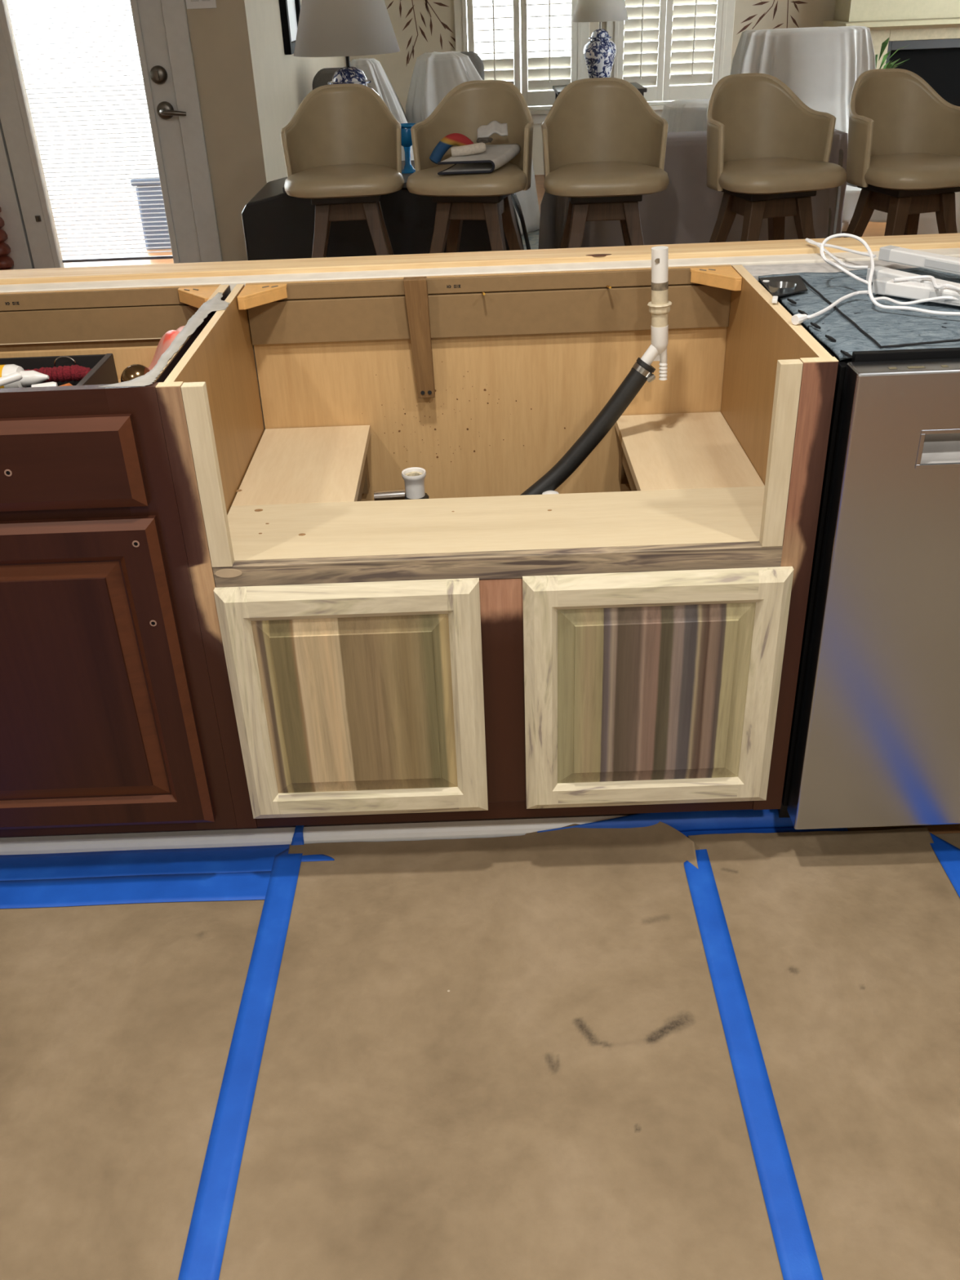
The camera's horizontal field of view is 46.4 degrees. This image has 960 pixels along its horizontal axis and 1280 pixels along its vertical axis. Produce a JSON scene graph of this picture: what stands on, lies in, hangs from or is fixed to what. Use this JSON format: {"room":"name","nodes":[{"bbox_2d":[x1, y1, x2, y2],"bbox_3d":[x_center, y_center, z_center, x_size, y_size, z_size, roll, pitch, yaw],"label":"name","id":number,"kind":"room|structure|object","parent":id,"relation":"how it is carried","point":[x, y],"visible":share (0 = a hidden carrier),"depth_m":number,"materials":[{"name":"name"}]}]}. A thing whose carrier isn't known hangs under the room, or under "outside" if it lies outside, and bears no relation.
{"room":"kitchen","nodes":[
{"label":"kitchen","id":0,"kind":"room"},
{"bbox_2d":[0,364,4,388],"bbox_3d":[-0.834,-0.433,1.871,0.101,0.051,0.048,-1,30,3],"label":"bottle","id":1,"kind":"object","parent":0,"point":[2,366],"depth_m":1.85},
{"bbox_2d":[248,0,344,181],"bbox_3d":[-1.067,-3.710,6.538,0.120,2.500,4.080,-2,30,0],"label":"wall","id":2,"kind":"structure","parent":0,"point":[285,81],"depth_m":5.37,"materials":[{"name":"beige paint"}]},
{"bbox_2d":[160,0,222,262],"bbox_3d":[-2.106,-2.425,4.758,1.780,2.160,0.022,-2,30,0],"label":"door frame","id":3,"kind":"structure","parent":2,"relation":"attached to","point":[174,11],"depth_m":4.87,"materials":[{"name":"paint"}]},
{"bbox_2d":[184,0,271,261],"bbox_3d":[-2.111,-2.608,4.734,2.265,2.500,0.120,-2,30,0],"label":"wall","id":4,"kind":"structure","parent":2,"relation":"in","point":[222,38],"depth_m":4.87,"materials":[{"name":"beige paint"}]},
{"bbox_2d":[0,119,34,269],"bbox_3d":[-2.502,-2.400,4.822,0.786,2.040,0.057,-2,30,0],"label":"door","id":5,"kind":"structure","parent":4,"relation":"attached to","point":[11,213],"depth_m":5.09,"materials":[{"name":"paint"}]},
{"bbox_2d":[0,0,201,268],"bbox_3d":[-1.700,-2.420,4.801,0.860,2.080,0.166,-2,30,0],"label":"door","id":6,"kind":"structure","parent":4,"relation":"attached to","point":[15,116],"depth_m":4.94,"materials":[{"name":"paint"}]},
{"bbox_2d":[185,0,216,8],"bbox_3d":[-1.161,-2.680,4.630,0.125,0.120,0.010,-2,30,0],"label":"light switch","id":7,"kind":"object","parent":4,"relation":"attached to","point":[190,4],"visible":1,"depth_m":4.65,"materials":[{"name":"white paint"}]},
{"bbox_2d":[279,0,300,54],"bbox_3d":[-0.984,-3.438,5.679,0.034,0.805,0.560,-2,30,0],"label":"picture frame","id":8,"kind":"object","parent":2,"relation":"attached to","point":[290,10],"visible":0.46,"depth_m":5.64,"materials":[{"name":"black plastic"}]},
{"bbox_2d":[25,60,713,202],"bbox_3d":[0.927,-4.320,10.085,30.000,0.060,25.200,-2,30,0],"label":"floor","id":9,"kind":"structure","parent":0,"point":[140,86],"depth_m":13.46,"materials":[{"name":"concrete"}]},
{"bbox_2d":[252,328,727,430],"bbox_3d":[0.453,-0.325,2.297,4.350,0.858,0.127,-2,30,0],"label":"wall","id":10,"kind":"structure","parent":0,"point":[726,328],"depth_m":2.12,"materials":[{"name":"beige wood"}]},
{"bbox_2d":[0,284,253,837],"bbox_3d":[-0.697,-0.100,1.971,0.659,0.880,0.621,-2,30,0],"label":"base cabinet","id":11,"kind":"object","parent":10,"relation":"attached to","point":[108,722],"depth_m":1.70,"materials":[{"name":"brown wood"}]},
{"bbox_2d":[0,353,118,387],"bbox_3d":[-0.796,-0.415,1.869,0.325,0.059,0.200,-2,30,0],"label":"tray","id":12,"kind":"object","parent":11,"relation":"in","point":[103,371],"visible":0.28,"depth_m":1.94,"materials":[{"name":"black plastic"}]},
{"bbox_2d":[0,364,48,388],"bbox_3d":[-0.802,-0.434,1.869,0.167,0.051,0.048,-1,30,3],"label":"glue bottle","id":13,"kind":"object","parent":12,"relation":"in","point":[29,378],"visible":0.74,"depth_m":1.85,"materials":[{"name":"white plastic"}]},
{"bbox_2d":[24,364,91,382],"bbox_3d":[-0.728,-0.451,1.914,0.152,0.039,0.038,0,31,4],"label":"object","id":14,"kind":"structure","parent":12,"relation":"in","point":[73,372],"depth_m":1.90,"materials":[{"name":"red fabric"}]},
{"bbox_2d":[53,355,76,366],"bbox_3d":[-0.715,-0.475,1.931,0.039,0.031,0.003,-2,30,0],"label":"metal ring","id":15,"kind":"object","parent":12,"relation":"in","point":[58,357],"visible":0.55,"depth_m":1.93,"materials":[{"name":"silver metal"}]},
{"bbox_2d":[59,382,71,386],"bbox_3d":[-0.662,-0.400,1.782,0.031,0.018,0.018,-2,30,0],"label":"cork","id":16,"kind":"object","parent":12,"relation":"in","point":[68,384],"visible":0.15,"depth_m":1.78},
{"bbox_3d":[-0.758,-0.390,1.793,0.162,0.025,0.038,-2,30,0],"label":"rag","id":17,"kind":"object","parent":12,"relation":"in","visible":0},
{"bbox_2d":[0,372,22,386],"bbox_3d":[-0.789,-0.407,1.793,0.110,0.031,0.014,-14,33,-20],"label":"stick","id":18,"kind":"object","parent":17,"relation":"on","point":[16,376],"visible":1,"depth_m":1.80,"materials":[{"name":"plastic"}]},
{"bbox_2d":[31,382,57,386],"bbox_3d":[-0.695,-0.402,1.789,0.038,0.020,0.018,-8,31,-9],"label":"plug","id":19,"kind":"object","parent":17,"relation":"on","point":[48,384],"visible":0.42,"depth_m":1.78,"materials":[{"name":"plastic"}]},
{"bbox_2d":[148,325,184,369],"bbox_3d":[-0.521,-0.471,1.873,0.119,0.120,0.240,-2,30,0],"label":"plastic bag","id":20,"kind":"object","parent":11,"relation":"in","point":[168,337],"visible":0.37,"depth_m":1.81,"materials":[{"name":"red plastic"}]},
{"bbox_2d":[0,232,959,284],"bbox_3d":[0.447,-0.722,2.095,4.370,0.028,0.085,-2,30,0],"label":"countertop","id":21,"kind":"structure","parent":10,"relation":"attached to","point":[939,241],"depth_m":2.07,"materials":[{"name":"brown wood"}]},
{"bbox_2d":[0,248,959,292],"bbox_3d":[0.439,-0.679,2.043,4.350,0.027,0.055,-2,30,0],"label":"trim","id":22,"kind":"structure","parent":10,"relation":"attached to","point":[232,281],"depth_m":2.03,"materials":[{"name":"white paint"}]},
{"bbox_2d":[155,264,838,828],"bbox_3d":[0.033,-0.127,1.967,0.914,0.880,0.620,-2,30,0],"label":"base cabinet","id":23,"kind":"object","parent":10,"relation":"attached to","point":[626,639],"visible":0.97,"depth_m":1.78,"materials":[{"name":"brown wood"}]},
{"bbox_2d":[373,466,429,500],"bbox_3d":[-0.141,-0.227,2.057,0.099,0.174,0.047,-2,30,0],"label":"standpipe","id":24,"kind":"object","parent":23,"relation":"attached to","point":[414,477],"visible":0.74,"depth_m":2.02,"materials":[{"name":"white plastic"}]},
{"bbox_2d":[640,245,671,380],"bbox_3d":[0.299,-0.558,1.927,0.062,0.226,0.042,-2,30,0],"label":"pipe","id":25,"kind":"object","parent":23,"relation":"attached to","point":[660,305],"visible":1,"depth_m":1.91,"materials":[{"name":"white plastic"}]},
{"bbox_2d":[520,357,655,495],"bbox_3d":[0.137,-0.316,2.025,0.364,0.362,0.066,-9,31,-12],"label":"hose","id":26,"kind":"object","parent":25,"relation":"attached to","point":[641,371],"depth_m":2.01,"materials":[{"name":"black rubber"}]},
{"bbox_2d":[771,296,777,303],"bbox_3d":[0.464,-0.535,1.759,0.008,0.006,0.024,7,32,15],"label":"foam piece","id":27,"kind":"object","parent":23,"relation":"on","point":[775,299],"visible":1,"depth_m":1.75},
{"bbox_2d":[742,257,959,280],"bbox_3d":[1.544,-0.663,1.993,2.142,0.072,0.077,-2,30,0],"label":"trim","id":28,"kind":"structure","parent":10,"relation":"attached to","point":[756,271],"depth_m":1.98,"materials":[{"name":"grey paint"}]},
{"bbox_2d":[50,174,959,834],"bbox_3d":[0.719,-0.846,4.061,7.800,0.050,11.300,-2,30,0],"label":"floor","id":29,"kind":"structure","parent":0,"point":[873,228],"depth_m":7.26,"materials":[{"name":"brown wood"}]},
{"bbox_2d":[0,206,13,270],"bbox_3d":[-2.173,-1.709,5.109,0.092,0.575,0.092,-2,30,0],"label":"wooden post","id":30,"kind":"object","parent":29,"relation":"on","point":[6,262],"visible":0.34,"depth_m":5.06,"materials":[{"name":"brown wood"}]},
{"bbox_2d":[0,844,290,1279],"bbox_3d":[-0.748,0.834,1.246,0.878,0.007,1.783,-2,30,0],"label":"paper sheet","id":31,"kind":"object","parent":29,"relation":"on","point":[117,1022],"depth_m":1.65,"materials":[{"name":"brown paper"}]},
{"bbox_2d":[177,825,304,1279],"bbox_3d":[-0.330,0.851,1.158,0.059,0.034,2.003,-2,30,0],"label":"tape strip","id":32,"kind":"object","parent":31,"relation":"on","point":[203,1253],"visible":0.98,"depth_m":1.57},
{"bbox_2d":[130,166,171,249],"bbox_3d":[-1.922,-2.641,6.909,0.258,0.459,0.530,-2,30,0],"label":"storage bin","id":33,"kind":"object","parent":29,"relation":"on","point":[153,170],"visible":0.27,"depth_m":6.68,"materials":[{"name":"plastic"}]},
{"bbox_2d":[0,815,625,854],"bbox_3d":[-0.249,0.345,2.020,1.600,0.032,0.036,-2,30,0],"label":"trim","id":34,"kind":"structure","parent":29,"relation":"on","point":[499,828],"depth_m":2.01,"materials":[{"name":"white paint"}]},
{"bbox_2d":[311,67,340,89],"bbox_3d":[-0.740,-2.849,6.580,0.440,0.950,0.630,-2,30,0],"label":"armchair","id":35,"kind":"object","parent":29,"relation":"on","point":[325,75],"visible":0.1,"depth_m":6.09,"materials":[{"name":"grey fabric"}]},
{"bbox_2d":[350,57,413,160],"bbox_3d":[-0.570,-2.817,6.467,0.496,0.973,0.881,-2,30,0],"label":"sheet","id":36,"kind":"object","parent":35,"relation":"on","point":[371,68],"visible":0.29,"depth_m":6.09,"materials":[{"name":"white fabric"}]},
{"bbox_2d":[280,83,404,257],"bbox_3d":[-0.474,-1.459,4.124,0.485,1.026,0.486,-3,30,-2],"label":"bar stool","id":37,"kind":"object","parent":29,"relation":"on","point":[342,144],"visible":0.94,"depth_m":4.04,"materials":[{"name":"beige leather"}]},
{"bbox_2d":[241,160,524,260],"bbox_3d":[-0.361,-1.618,4.733,1.140,0.675,0.630,-2,30,0],"label":"console table","id":38,"kind":"object","parent":29,"relation":"on","point":[277,224],"visible":0.31,"depth_m":4.42,"materials":[{"name":"black wood"}]},
{"bbox_2d":[293,0,399,95],"bbox_3d":[-0.512,-2.209,4.366,0.412,0.725,0.412,-2,30,0],"label":"table lamp","id":39,"kind":"object","parent":38,"relation":"on","point":[347,28],"visible":0.46,"depth_m":4.16,"materials":[{"name":"fabric"}]},
{"bbox_2d":[327,66,379,95],"bbox_3d":[-0.506,-2.077,4.444,0.244,0.357,0.244,-2,30,0],"label":"jar","id":40,"kind":"object","parent":39,"relation":"attached to","point":[348,74],"depth_m":4.33,"materials":[{"name":"blue ceramic"}]},
{"bbox_2d":[400,123,415,173],"bbox_3d":[-0.292,-1.970,4.487,0.096,0.176,0.096,-2,30,0],"label":"glass goblet","id":41,"kind":"object","parent":38,"relation":"on","point":[406,135],"visible":0.6,"depth_m":4.47,"materials":[{"name":"blue glass"}]},
{"bbox_2d":[406,80,533,253],"bbox_3d":[-0.015,-1.436,4.052,0.485,1.026,0.486,6,31,13],"label":"bar stool","id":42,"kind":"object","parent":29,"relation":"on","point":[470,105],"visible":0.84,"depth_m":3.95,"materials":[{"name":"beige leather"}]},
{"bbox_2d":[429,133,473,164],"bbox_3d":[-0.093,-1.716,3.905,0.171,0.096,0.044,-4,31,-4],"label":"bandana","id":43,"kind":"object","parent":42,"relation":"on","point":[446,142],"visible":0.74,"depth_m":3.88,"materials":[{"name":"fabric"}]},
{"bbox_2d":[437,143,520,174],"bbox_3d":[0.000,-1.651,3.842,0.180,0.060,0.334,10,32,19],"label":"placemat","id":44,"kind":"object","parent":42,"relation":"on","point":[495,156],"visible":0.98,"depth_m":3.81,"materials":[{"name":"white fabric"}]},
{"bbox_2d":[450,142,485,156],"bbox_3d":[-0.040,-1.672,3.817,0.120,0.041,0.036,-7,31,-8],"label":"rolled towel","id":45,"kind":"object","parent":44,"relation":"on","point":[458,151],"visible":1,"depth_m":3.80,"materials":[{"name":"beige fabric"}]},
{"bbox_2d":[476,137,493,143],"bbox_3d":[0.016,-1.716,3.844,0.058,0.018,0.024,-2,30,0],"label":"cable bundle","id":46,"kind":"object","parent":44,"relation":"on","point":[486,140],"visible":1,"depth_m":3.84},
{"bbox_2d":[476,120,507,137],"bbox_3d":[0.043,-1.762,3.876,0.106,0.062,0.054,-2,30,0],"label":"folded cloth","id":47,"kind":"object","parent":44,"relation":"on","point":[494,126],"visible":0.99,"depth_m":3.87,"materials":[{"name":"white fabric"}]},
{"bbox_2d":[218,821,783,1279],"bbox_3d":[0.028,0.794,1.244,0.714,0.024,1.799,-2,30,0],"label":"paper sheet","id":48,"kind":"object","parent":29,"relation":"on","point":[500,1058],"depth_m":1.57,"materials":[{"name":"brown paper"}]},
{"bbox_2d":[684,848,823,1279],"bbox_3d":[0.381,0.854,1.132,0.046,0.004,1.936,-2,30,1],"label":"tape strip","id":49,"kind":"object","parent":48,"relation":"on","point":[793,1242],"visible":1,"depth_m":1.54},
{"bbox_2d":[520,213,540,249],"bbox_3d":[0.554,-2.336,6.547,1.850,0.010,1.800,-2,30,0],"label":"rug","id":50,"kind":"object","parent":29,"relation":"on","point":[530,240],"visible":0.02,"depth_m":6.58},
{"bbox_2d":[460,51,484,79],"bbox_3d":[-0.146,-3.064,6.869,0.460,0.987,0.630,-2,30,0],"label":"armchair","id":51,"kind":"object","parent":50,"relation":"on","point":[477,61],"visible":0.14,"depth_m":6.38,"materials":[{"name":"grey fabric"}]},
{"bbox_2d":[405,51,539,235],"bbox_3d":[-0.039,-3.042,6.823,0.801,0.998,1.092,-2,30,0],"label":"covered chair","id":52,"kind":"object","parent":51,"relation":"on","point":[435,73],"visible":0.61,"depth_m":6.30,"materials":[{"name":"white fabric"}]},
{"bbox_3d":[1.260,-2.916,6.884,0.220,0.620,0.350,-2,30,0],"label":"ottoman","id":53,"kind":"object","parent":50,"relation":"on","visible":0},
{"bbox_2d":[661,98,709,132],"bbox_3d":[1.267,-2.932,6.852,0.393,0.659,0.443,2,31,8],"label":"sheet","id":54,"kind":"object","parent":53,"relation":"on","point":[681,115],"visible":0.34,"depth_m":6.59,"materials":[{"name":"white fabric"}]},
{"bbox_2d":[552,82,647,99],"bbox_3d":[0.873,-3.750,8.308,0.630,0.640,0.560,-2,30,0],"label":"side table","id":55,"kind":"object","parent":29,"relation":"on","point":[557,89],"visible":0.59,"depth_m":8.09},
{"bbox_2d":[572,0,628,78],"bbox_3d":[0.853,-4.320,7.938,0.392,0.720,0.392,-2,30,0],"label":"table lamp","id":56,"kind":"object","parent":55,"relation":"on","point":[600,52],"visible":0.79,"depth_m":7.90,"materials":[{"name":"ceramic"}]},
{"bbox_2d":[583,28,616,78],"bbox_3d":[0.858,-4.183,8.019,0.237,0.342,0.237,-2,30,0],"label":"jar","id":57,"kind":"object","parent":56,"relation":"attached to","point":[600,52],"depth_m":7.94,"materials":[{"name":"blue ceramic"}]},
{"bbox_2d":[541,77,669,248],"bbox_3d":[0.430,-1.396,3.954,0.485,1.026,0.486,-2,30,0],"label":"bar stool","id":58,"kind":"object","parent":29,"relation":"on","point":[604,144],"visible":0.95,"depth_m":3.87,"materials":[{"name":"beige leather"}]},
{"bbox_2d":[537,808,848,837],"bbox_3d":[0.379,0.325,2.005,0.553,0.033,0.057,-2,30,0],"label":"tape strip","id":59,"kind":"object","parent":29,"relation":"on","point":[730,821],"visible":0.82,"depth_m":2.00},
{"bbox_2d":[706,73,846,242],"bbox_3d":[0.984,-1.386,3.900,0.485,1.026,0.486,-9,31,-12],"label":"bar stool","id":60,"kind":"object","parent":29,"relation":"on","point":[768,152],"visible":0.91,"depth_m":3.81,"materials":[{"name":"beige leather"}]},
{"bbox_2d":[688,826,959,1279],"bbox_3d":[0.593,0.788,1.227,0.424,0.012,1.761,-2,30,0],"label":"paper sheet","id":61,"kind":"object","parent":29,"relation":"on","point":[846,944],"visible":1,"depth_m":1.63,"materials":[{"name":"brown paper"}]},
{"bbox_2d":[827,149,843,236],"bbox_3d":[0.909,-1.803,4.906,1.120,0.730,0.680,-2,30,0],"label":"sofa","id":62,"kind":"object","parent":29,"relation":"on","point":[841,151],"visible":0.03,"depth_m":4.55,"materials":[{"name":"grey fabric"}]},
{"bbox_2d":[537,128,847,248],"bbox_3d":[0.887,-1.835,4.918,1.275,0.771,0.902,-2,30,0],"label":"cloth","id":63,"kind":"object","parent":62,"relation":"on","point":[686,211],"visible":0.18,"depth_m":4.52,"materials":[{"name":"grey fabric"}]},
{"bbox_2d":[846,182,857,186],"bbox_3d":[2.439,-2.284,6.010,1.680,0.335,0.430,-2,30,0],"label":"coffee table","id":64,"kind":"object","parent":29,"relation":"on","point":[847,184],"visible":0.02,"depth_m":5.92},
{"bbox_2d":[841,185,959,234],"bbox_3d":[2.439,-2.276,5.975,1.721,0.329,0.538,-2,30,0],"label":"table cloth","id":65,"kind":"object","parent":64,"relation":"on","point":[927,224],"visible":0.09,"depth_m":5.75,"materials":[{"name":"white fabric"}]},
{"bbox_2d":[757,267,959,829],"bbox_3d":[0.798,-0.145,1.946,0.622,0.880,0.610,-2,30,0],"label":"dishwasher","id":66,"kind":"object","parent":29,"relation":"on","point":[874,740],"visible":0.74,"depth_m":1.66,"materials":[{"name":"silver metal"}]},
{"bbox_2d":[757,280,851,806],"bbox_3d":[0.802,-0.195,1.950,0.607,0.762,0.552,-2,30,0],"label":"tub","id":67,"kind":"object","parent":66,"relation":"in","point":[832,323],"depth_m":1.70,"materials":[{"name":"wood"}]},
{"bbox_2d":[791,290,868,324],"bbox_3d":[0.532,-0.509,1.706,0.026,0.014,0.202,25,40,38],"label":"power cord","id":68,"kind":"object","parent":66,"relation":"on","point":[797,319],"visible":1,"depth_m":1.68,"materials":[{"name":"white plastic"}]},
{"bbox_2d":[804,238,875,269],"bbox_3d":[0.643,-0.686,1.981,0.066,0.014,0.218,-4,31,-4],"label":"power cord","id":69,"kind":"object","parent":66,"relation":"on","point":[809,241],"visible":0.94,"depth_m":1.96,"materials":[{"name":"white plastic"}]},
{"bbox_2d":[758,267,959,360],"bbox_3d":[0.791,-0.520,1.737,0.606,0.015,0.488,-2,30,0],"label":"blanket","id":70,"kind":"object","parent":66,"relation":"on","point":[855,326],"depth_m":1.67,"materials":[{"name":"grey fabric"}]},
{"bbox_2d":[819,233,959,315],"bbox_3d":[0.622,-0.565,1.731,0.097,0.071,0.306,-13,32,-17],"label":"power cord","id":71,"kind":"object","parent":66,"relation":"on","point":[863,242],"visible":1,"depth_m":1.75,"materials":[{"name":"white plastic"}]},
{"bbox_2d":[866,266,959,287],"bbox_3d":[0.772,-0.508,1.677,0.028,0.022,0.475,-19,34,-26],"label":"light bar","id":72,"kind":"object","parent":66,"relation":"on","point":[879,271],"visible":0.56,"depth_m":1.81,"materials":[{"name":"white plastic"}]},
{"bbox_2d":[871,276,959,306],"bbox_3d":[0.803,-0.488,1.642,0.475,0.022,0.028,25,40,38],"label":"light bar","id":73,"kind":"object","parent":66,"relation":"on","point":[883,286],"visible":0.89,"depth_m":1.74,"materials":[{"name":"white plastic"}]},
{"bbox_2d":[893,275,959,291],"bbox_3d":[0.709,-0.543,1.711,0.050,0.007,0.148,-21,35,-29],"label":"power cord","id":74,"kind":"object","parent":73,"relation":"on","point":[922,277],"visible":1,"depth_m":1.75,"materials":[{"name":"white plastic"}]},
{"bbox_2d":[874,296,958,305],"bbox_3d":[0.676,-0.515,1.702,0.153,0.012,0.032,10,33,20],"label":"power cord","id":75,"kind":"object","parent":66,"relation":"on","point":[882,298],"visible":0.92,"depth_m":1.70,"materials":[{"name":"white plastic"}]},
{"bbox_2d":[878,244,959,275],"bbox_3d":[0.835,-0.578,1.775,0.028,0.022,0.475,-20,35,-28],"label":"light bar","id":76,"kind":"object","parent":66,"relation":"on","point":[946,264],"visible":1,"depth_m":1.88,"materials":[{"name":"white plastic"}]},
{"bbox_2d":[822,17,959,106],"bbox_3d":[3.523,-4.058,8.306,1.910,0.990,0.593,-2,30,0],"label":"fireplace","id":77,"kind":"object","parent":29,"relation":"on","point":[933,53],"visible":0.37,"depth_m":8.07,"materials":[{"name":"beige stone"}]},
{"bbox_2d":[822,17,959,31],"bbox_3d":[3.507,-4.460,8.070,1.910,0.055,0.593,-2,30,0],"label":"mantel shelf","id":78,"kind":"object","parent":77,"relation":"attached to","point":[936,24],"depth_m":7.85,"materials":[{"name":"white wood"}]},
{"bbox_2d":[875,37,911,69],"bbox_3d":[2.658,-3.600,7.660,0.493,0.915,0.458,-2,30,0],"label":"potted plant","id":79,"kind":"object","parent":29,"relation":"on","point":[888,65],"visible":0.04,"depth_m":7.47,"materials":[{"name":"green plant"}]},
{"bbox_2d":[844,68,959,237],"bbox_3d":[1.454,-1.388,3.871,0.485,1.026,0.486,-10,31,-13],"label":"bar stool","id":80,"kind":"object","parent":29,"relation":"on","point":[904,143],"visible":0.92,"depth_m":3.79,"materials":[{"name":"beige leather"}]},
{"bbox_2d":[933,832,959,848],"bbox_3d":[1.185,0.772,1.221,0.755,0.005,1.750,-2,30,0],"label":"paper sheet","id":81,"kind":"object","parent":29,"relation":"on","point":[953,839],"visible":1,"depth_m":1.97,"materials":[{"name":"brown paper"}]},
{"bbox_2d":[929,832,959,897],"bbox_3d":[0.829,0.832,1.139,0.050,0.005,1.958,-2,30,0],"label":"tape strip","id":82,"kind":"object","parent":81,"relation":"on","point":[948,855],"visible":1,"depth_m":1.92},
{"bbox_3d":[1.815,-3.046,6.678,0.660,1.015,0.630,-2,30,0],"label":"armchair","id":83,"kind":"object","parent":29,"relation":"on","visible":0},
{"bbox_2d":[729,25,875,231],"bbox_3d":[1.820,-3.017,6.596,0.843,1.049,0.960,-2,30,0],"label":"covered chair","id":84,"kind":"object","parent":83,"relation":"on","point":[822,66],"visible":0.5,"depth_m":6.13,"materials":[{"name":"white fabric"}]},
{"bbox_2d":[343,0,835,174],"bbox_3d":[1.731,-4.827,8.246,5.535,2.500,0.120,-2,30,0],"label":"wall","id":85,"kind":"structure","parent":0,"point":[813,13],"depth_m":8.32,"materials":[{"name":"beige paint"}]},
{"bbox_2d":[386,0,455,65],"bbox_3d":[-0.413,-4.608,8.270,0.559,0.659,0.001,-2,30,0],"label":"wall decal","id":86,"kind":"object","parent":85,"relation":"attached to","point":[445,26],"visible":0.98,"depth_m":8.30,"materials":[{"name":"brown paint"}]},
{"bbox_2d":[453,0,589,124],"bbox_3d":[0.306,-4.716,8.225,1.040,1.690,0.190,-2,30,0],"label":"window shutters","id":87,"kind":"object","parent":85,"relation":"in","point":[540,103],"depth_m":8.39,"materials":[{"name":"paint"}]},
{"bbox_2d":[606,0,735,117],"bbox_3d":[1.403,-4.757,8.218,0.985,1.690,0.190,-2,30,0],"label":"window","id":88,"kind":"structure","parent":85,"relation":"in","point":[722,33],"depth_m":8.37,"materials":[{"name":"paint"}]},
{"bbox_2d":[737,0,807,34],"bbox_3d":[2.164,-4.699,8.257,0.518,0.396,0.001,-2,30,0],"label":"painting","id":89,"kind":"object","parent":85,"relation":"attached to","point":[745,27],"visible":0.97,"depth_m":8.30,"materials":[{"name":"brown paint"}]},
{"bbox_2d":[833,0,959,22],"bbox_3d":[3.534,-5.192,7.767,1.860,1.506,0.375,-2,30,0],"label":"wall","id":90,"kind":"structure","parent":0,"point":[849,11],"depth_m":7.96,"materials":[{"name":"beige paint"}]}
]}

